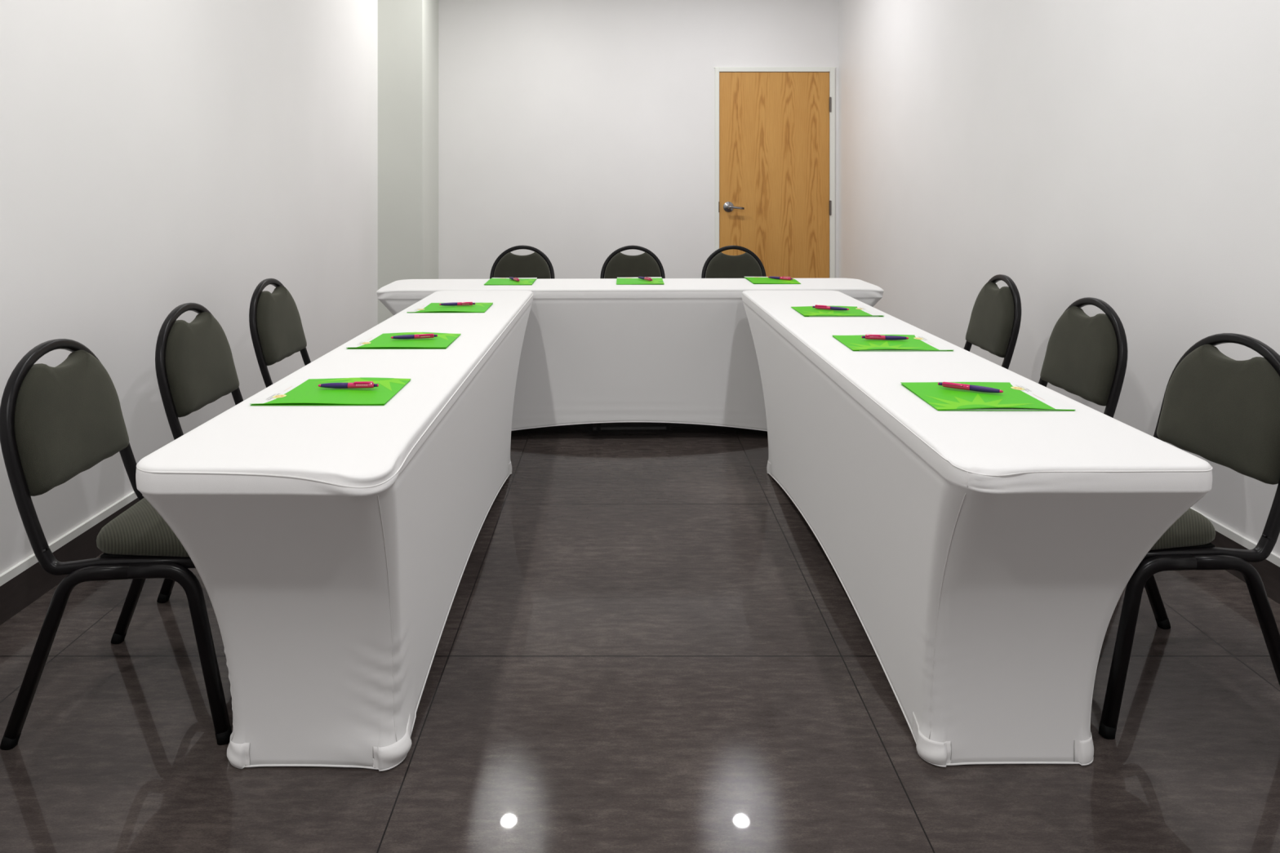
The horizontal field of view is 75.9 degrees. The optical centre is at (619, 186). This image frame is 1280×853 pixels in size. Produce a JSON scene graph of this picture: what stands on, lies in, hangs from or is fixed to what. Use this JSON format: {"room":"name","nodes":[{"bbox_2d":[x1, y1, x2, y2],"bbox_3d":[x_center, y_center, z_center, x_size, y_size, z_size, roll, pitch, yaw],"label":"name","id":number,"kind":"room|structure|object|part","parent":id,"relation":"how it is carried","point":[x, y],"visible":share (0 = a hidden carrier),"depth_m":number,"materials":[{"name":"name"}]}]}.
{"room":"meeting room","nodes":[
{"label":"meeting room","id":0,"kind":"room"},
{"bbox_2d":[0,0,377,574],"bbox_3d":[-1.803,-0.746,1.954,0.120,3.950,10.308,0,0,0],"label":"wall","id":1,"kind":"structure","parent":0,"point":[157,157],"depth_m":3.14,"materials":[{"name":"paint"}]},
{"bbox_2d":[0,491,137,586],"bbox_3d":[-1.738,1.106,1.358,0.011,0.026,9.116,0,0,0],"label":"trim","id":2,"kind":"structure","parent":1,"relation":"attached to","point":[19,568],"depth_m":2.59,"materials":[{"name":"white"}]},
{"bbox_2d":[0,497,139,625],"bbox_3d":[-1.738,1.174,1.358,0.010,0.110,9.116,0,0,0],"label":"baseboard","id":3,"kind":"structure","parent":1,"relation":"attached to","point":[27,587],"depth_m":2.46,"materials":[{"name":"tile"}]},
{"bbox_2d":[377,0,438,324],"bbox_3d":[-1.582,-0.746,6.512,0.322,3.950,1.192,0,0,0],"label":"wall pillar","id":4,"kind":"structure","parent":0,"point":[408,29],"depth_m":5.92,"materials":[{"name":"paint"}]},
{"bbox_2d":[438,0,838,279],"bbox_3d":[0.104,-0.746,7.168,3.935,3.950,0.120,0,0,0],"label":"wall","id":5,"kind":"structure","parent":0,"point":[576,132],"depth_m":7.11,"materials":[{"name":"paint"}]},
{"bbox_2d":[718,71,831,278],"bbox_3d":[1.345,0.116,7.066,0.974,2.211,0.083,0,0,0],"label":"door","id":6,"kind":"structure","parent":5,"relation":"in","point":[775,204],"depth_m":7.09,"materials":[{"name":"brown wood"}]},
{"bbox_3d":[0.944,0.175,7.078,0.091,0.091,0.032,0,0,0],"label":"handle","id":7,"kind":"part","parent":6,"relation":"part of","materials":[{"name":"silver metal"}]},
{"bbox_3d":[0.999,0.181,7.046,0.128,0.032,0.044,0,0,0],"label":"lever","id":8,"kind":"part","parent":6,"relation":"part of","materials":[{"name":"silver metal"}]},
{"bbox_2d":[714,66,835,278],"bbox_3d":[1.347,0.097,7.095,1.055,2.265,0.026,0,0,0],"label":"trim","id":9,"kind":"structure","parent":5,"relation":"attached to","point":[831,69],"depth_m":7.08,"materials":[{"name":"white paint"}]},
{"bbox_2d":[0,422,1279,852],"bbox_3d":[0.104,1.289,1.954,4.095,0.120,10.708,0,0,0],"label":"floor","id":10,"kind":"structure","parent":0,"point":[646,645],"depth_m":1.89,"materials":[{"name":"tile"}]},
{"bbox_2d":[0,338,231,750],"bbox_3d":[-1.127,0.804,2.015,0.550,0.856,0.444,0,0,-2],"label":"banquet chair","id":11,"kind":"object","parent":10,"relation":"on","point":[58,423],"visible":0.71,"depth_m":1.84,"materials":[{"name":"black"}]},
{"bbox_3d":[-1.214,1.029,1.804,0.276,0.390,0.028,0,0,-2],"label":"leg","id":12,"kind":"part","parent":11,"relation":"part of","materials":[{"name":"black metal"}]},
{"bbox_3d":[-1.343,0.557,2.008,0.107,0.282,0.361,0,0,-2],"label":"backrest","id":13,"kind":"part","parent":11,"relation":"part of","materials":[{"name":"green fabric"}]},
{"bbox_3d":[-1.163,0.618,2.014,0.478,0.484,0.414,0,0,-2],"label":"frame","id":14,"kind":"part","parent":11,"relation":"part of","materials":[{"name":"black metal"}]},
{"bbox_3d":[-1.228,1.029,2.220,0.276,0.390,0.028,0,0,-2],"label":"leg","id":15,"kind":"part","parent":11,"relation":"part of","materials":[{"name":"black metal"}]},
{"bbox_3d":[-1.033,0.797,2.018,0.362,0.064,0.400,0,0,-2],"label":"seat","id":16,"kind":"part","parent":11,"relation":"part of","materials":[{"name":"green fabric"}]},
{"bbox_3d":[-0.969,1.027,1.812,0.216,0.389,0.028,0,0,-2],"label":"leg","id":17,"kind":"part","parent":11,"relation":"part of","materials":[{"name":"black metal"}]},
{"bbox_2d":[155,302,243,603],"bbox_3d":[-1.132,0.804,2.638,0.550,0.856,0.444,0,0,0],"label":"banquet chair","id":18,"kind":"object","parent":10,"relation":"on","point":[195,367],"visible":0.52,"depth_m":2.54,"materials":[{"name":"black"}]},
{"bbox_3d":[-1.226,1.029,2.430,0.276,0.390,0.028,0,0,0],"label":"leg","id":19,"kind":"part","parent":18,"relation":"part of","materials":[{"name":"black metal"}]},
{"bbox_3d":[-1.167,0.618,2.638,0.478,0.484,0.414,0,0,0],"label":"frame","id":20,"kind":"part","parent":18,"relation":"part of","materials":[{"name":"black metal"}]},
{"bbox_3d":[-1.348,0.557,2.638,0.107,0.282,0.361,0,0,0],"label":"backrest","id":21,"kind":"part","parent":18,"relation":"part of","materials":[{"name":"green fabric"}]},
{"bbox_2d":[248,278,311,387],"bbox_3d":[-1.172,0.804,3.349,0.550,0.856,0.444,0,0,0],"label":"banquet chair","id":22,"kind":"object","parent":10,"relation":"on","point":[276,328],"visible":0.41,"depth_m":3.25,"materials":[{"name":"black"}]},
{"bbox_3d":[-1.388,0.557,3.349,0.107,0.282,0.361,0,0,0],"label":"backrest","id":23,"kind":"part","parent":22,"relation":"part of","materials":[{"name":"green fabric"}]},
{"bbox_2d":[135,290,533,771],"bbox_3d":[-0.633,0.858,2.644,0.464,0.738,2.447,0,0,0],"label":"banquet table","id":24,"kind":"object","parent":10,"relation":"on","point":[330,548],"visible":0.97,"depth_m":1.71,"materials":[{"name":"white fabric"}]},
{"bbox_2d":[249,377,411,405],"bbox_3d":[-0.674,0.485,1.947,0.300,0.007,0.238,0,0,0],"label":"folder","id":25,"kind":"object","parent":24,"relation":"on","point":[295,392],"visible":0.95,"depth_m":1.91,"materials":[{"name":"green paper"}]},
{"bbox_2d":[317,381,378,388],"bbox_3d":[-0.646,0.473,1.956,0.144,0.017,0.014,0,0,0],"label":"pen","id":26,"kind":"object","parent":25,"relation":"on","point":[357,384],"visible":1,"depth_m":1.95,"materials":[{"name":"pink plastic"}]},
{"bbox_2d":[346,332,461,348],"bbox_3d":[-0.671,0.484,2.584,0.300,0.008,0.238,0,0,0],"label":"folder","id":27,"kind":"object","parent":24,"relation":"on","point":[443,340],"visible":0.97,"depth_m":2.55,"materials":[{"name":"green paper"}]},
{"bbox_2d":[391,333,437,338],"bbox_3d":[-0.648,0.474,2.592,0.144,0.015,0.016,0,0,-13],"label":"pen","id":28,"kind":"object","parent":27,"relation":"on","point":[420,335],"visible":1,"depth_m":2.59,"materials":[{"name":"pink"}]},
{"bbox_2d":[406,302,493,312],"bbox_3d":[-0.673,0.485,3.292,0.300,0.007,0.238,0,0,-1],"label":"folder","id":29,"kind":"object","parent":24,"relation":"on","point":[422,307],"visible":0.88,"depth_m":3.26,"materials":[{"name":"green paper"}]},
{"bbox_2d":[439,302,475,306],"bbox_3d":[-0.654,0.474,3.311,0.144,0.015,0.016,0,0,-10],"label":"pen","id":30,"kind":"object","parent":29,"relation":"on","point":[454,304],"visible":1,"depth_m":3.31,"materials":[{"name":"pink"}]},
{"bbox_2d":[489,244,555,279],"bbox_3d":[-0.618,0.804,4.988,0.444,0.856,0.550,0,0,0],"label":"banquet chair","id":31,"kind":"object","parent":10,"relation":"on","point":[507,264],"visible":0.34,"depth_m":5.19,"materials":[{"name":"black"}]},
{"bbox_3d":[-0.618,0.557,5.204,0.361,0.282,0.107,0,0,0],"label":"backrest","id":32,"kind":"part","parent":31,"relation":"part of","materials":[{"name":"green fabric"}]},
{"bbox_2d":[376,278,884,431],"bbox_3d":[0.056,0.858,4.141,2.448,0.738,0.462,0,0,-1],"label":"banquet table","id":33,"kind":"object","parent":10,"relation":"on","point":[597,351],"visible":0.48,"depth_m":3.96,"materials":[{"name":"white fabric"}]},
{"bbox_2d":[484,277,537,284],"bbox_3d":[-0.554,0.485,4.211,0.238,0.007,0.300,0,0,-1],"label":"folder","id":34,"kind":"object","parent":33,"relation":"on","point":[494,281],"visible":0.91,"depth_m":4.17,"materials":[{"name":"green paper"}]},
{"bbox_2d":[509,276,519,281],"bbox_3d":[-0.539,0.472,4.207,0.014,0.018,0.144,0,0,-27],"label":"pen","id":35,"kind":"object","parent":34,"relation":"on","point":[510,277],"visible":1,"depth_m":4.18,"materials":[{"name":"pink"}]},
{"bbox_2d":[616,276,664,284],"bbox_3d":[0.105,0.485,4.234,0.238,0.007,0.300,0,0,1],"label":"folder","id":36,"kind":"object","parent":33,"relation":"on","point":[656,280],"visible":0.89,"depth_m":4.18,"materials":[{"name":"green paper"}]},
{"bbox_2d":[637,276,653,280],"bbox_3d":[0.133,0.472,4.228,0.014,0.018,0.144,0,0,-29],"label":"pen","id":37,"kind":"object","parent":36,"relation":"on","point":[647,278],"visible":1,"depth_m":4.21,"materials":[{"name":"pink"}]},
{"bbox_2d":[744,276,800,284],"bbox_3d":[0.789,0.484,4.256,0.238,0.008,0.300,0,0,-1],"label":"folder","id":38,"kind":"object","parent":33,"relation":"on","point":[755,280],"visible":0.8,"depth_m":4.19,"materials":[{"name":"green paper"}]},
{"bbox_2d":[768,276,792,279],"bbox_3d":[0.834,0.472,4.250,0.144,0.018,0.014,0,0,39],"label":"pen","id":39,"kind":"object","parent":38,"relation":"on","point":[774,277],"visible":1,"depth_m":4.24,"materials":[{"name":"pink"}]},
{"bbox_2d":[600,245,665,278],"bbox_3d":[0.085,0.804,4.978,0.444,0.856,0.550,0,0,0],"label":"banquet chair","id":40,"kind":"object","parent":10,"relation":"on","point":[617,264],"visible":0.29,"depth_m":5.18,"materials":[{"name":"black"}]},
{"bbox_2d":[701,245,766,278],"bbox_3d":[0.727,0.804,4.978,0.444,0.856,0.550,0,0,0],"label":"banquet chair","id":41,"kind":"object","parent":10,"relation":"on","point":[718,264],"visible":0.25,"depth_m":5.18,"materials":[{"name":"black"}]},
{"bbox_2d":[742,290,1212,767],"bbox_3d":[0.814,0.858,2.650,0.460,0.739,2.447,0,0,0],"label":"banquet table","id":42,"kind":"object","parent":10,"relation":"on","point":[985,560],"visible":0.98,"depth_m":1.73,"materials":[{"name":"white fabric"}]},
{"bbox_2d":[791,306,884,316],"bbox_3d":[0.844,0.485,3.195,0.300,0.007,0.238,0,0,0],"label":"folder","id":43,"kind":"object","parent":42,"relation":"on","point":[806,311],"visible":0.94,"depth_m":3.16,"materials":[{"name":"green paper"}]},
{"bbox_2d":[812,304,848,310],"bbox_3d":[0.825,0.473,3.200,0.144,0.017,0.014,0,0,29],"label":"pen","id":44,"kind":"object","parent":43,"relation":"on","point":[816,306],"visible":1,"depth_m":3.20,"materials":[{"name":"pink plastic"}]},
{"bbox_2d":[832,334,953,351],"bbox_3d":[0.843,0.485,2.552,0.300,0.007,0.238,0,0,0],"label":"folder","id":45,"kind":"object","parent":42,"relation":"on","point":[914,342],"visible":0.95,"depth_m":2.52,"materials":[{"name":"green paper"}]},
{"bbox_2d":[861,333,908,340],"bbox_3d":[0.835,0.473,2.575,0.144,0.017,0.014,0,0,7],"label":"pen","id":46,"kind":"object","parent":45,"relation":"on","point":[866,336],"visible":1,"depth_m":2.57,"materials":[{"name":"pink plastic"}]},
{"bbox_2d":[900,382,1075,410],"bbox_3d":[0.844,0.484,1.904,0.300,0.008,0.238,0,0,0],"label":"folder","id":47,"kind":"object","parent":42,"relation":"on","point":[1015,396],"visible":0.94,"depth_m":1.87,"materials":[{"name":"green paper"}]},
{"bbox_2d":[937,382,1003,393],"bbox_3d":[0.827,0.474,1.934,0.144,0.014,0.018,0,0,34],"label":"pen","id":48,"kind":"object","parent":47,"relation":"on","point":[948,384],"visible":1,"depth_m":1.93,"materials":[{"name":"pink"}]},
{"bbox_2d":[963,274,1021,369],"bbox_3d":[1.374,0.804,3.505,0.550,0.856,0.444,0,0,2],"label":"banquet chair","id":49,"kind":"object","parent":10,"relation":"on","point":[994,323],"visible":0.3,"depth_m":3.40,"materials":[{"name":"black fabric"}]},
{"bbox_3d":[1.590,0.557,3.498,0.107,0.282,0.361,0,0,2],"label":"backrest","id":50,"kind":"part","parent":49,"relation":"part of","materials":[{"name":"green fabric"}]},
{"bbox_2d":[1038,297,1128,417],"bbox_3d":[1.340,0.804,2.763,0.550,0.856,0.444,0,0,-1],"label":"banquet chair","id":51,"kind":"object","parent":10,"relation":"on","point":[1086,357],"visible":0.44,"depth_m":2.68,"materials":[{"name":"black fabric"}]},
{"bbox_2d":[1098,333,1279,739],"bbox_3d":[1.318,0.804,2.063,0.550,0.856,0.444,0,0,-5],"label":"banquet chair","id":52,"kind":"object","parent":10,"relation":"on","point":[1220,409],"visible":0.59,"depth_m":1.95,"materials":[{"name":"black fabric"}]},
{"bbox_3d":[1.185,1.027,1.842,0.216,0.389,0.028,0,0,-5],"label":"leg","id":53,"kind":"part","parent":52,"relation":"part of","materials":[{"name":"black metal"}]},
{"bbox_3d":[1.394,1.029,2.278,0.276,0.390,0.028,0,0,-5],"label":"leg","id":54,"kind":"part","parent":52,"relation":"part of","materials":[{"name":"black metal"}]},
{"bbox_3d":[1.224,0.797,2.054,0.362,0.064,0.400,0,0,-5],"label":"seat","id":55,"kind":"part","parent":52,"relation":"part of","materials":[{"name":"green fabric"}]},
{"bbox_3d":[1.353,0.618,2.066,0.478,0.484,0.414,0,0,-5],"label":"frame","id":56,"kind":"part","parent":52,"relation":"part of","materials":[{"name":"black metal"}]},
{"bbox_3d":[1.533,0.557,2.082,0.107,0.282,0.361,0,0,-5],"label":"backrest","id":57,"kind":"part","parent":52,"relation":"part of","materials":[{"name":"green fabric"}]},
{"bbox_3d":[1.430,1.029,1.863,0.276,0.390,0.028,0,0,-5],"label":"leg","id":58,"kind":"part","parent":52,"relation":"part of","materials":[{"name":"black metal"}]},
{"bbox_2d":[838,0,1279,555],"bbox_3d":[1.985,-0.746,1.954,0.174,3.950,10.308,0,0,0],"label":"wall","id":59,"kind":"structure","parent":0,"point":[1123,154],"depth_m":3.50,"materials":[{"name":"paint"}]},
{"bbox_2d":[1190,507,1257,549],"bbox_3d":[1.919,1.106,4.804,0.011,0.026,4.608,0,0,-1],"label":"trim","id":60,"kind":"structure","parent":59,"relation":"attached to","point":[1226,531],"depth_m":2.60,"materials":[{"name":"white"}]},
{"bbox_2d":[1210,530,1279,604],"bbox_3d":[1.920,1.174,1.954,0.064,0.110,10.308,0,0,0],"label":"baseboard","id":61,"kind":"structure","parent":59,"relation":"attached to","point":[1269,572],"depth_m":2.47,"materials":[{"name":"tile"}]},
{"bbox_2d":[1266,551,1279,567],"bbox_3d":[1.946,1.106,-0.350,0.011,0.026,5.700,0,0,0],"label":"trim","id":62,"kind":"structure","parent":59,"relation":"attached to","point":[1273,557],"depth_m":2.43,"materials":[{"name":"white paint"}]}
]}

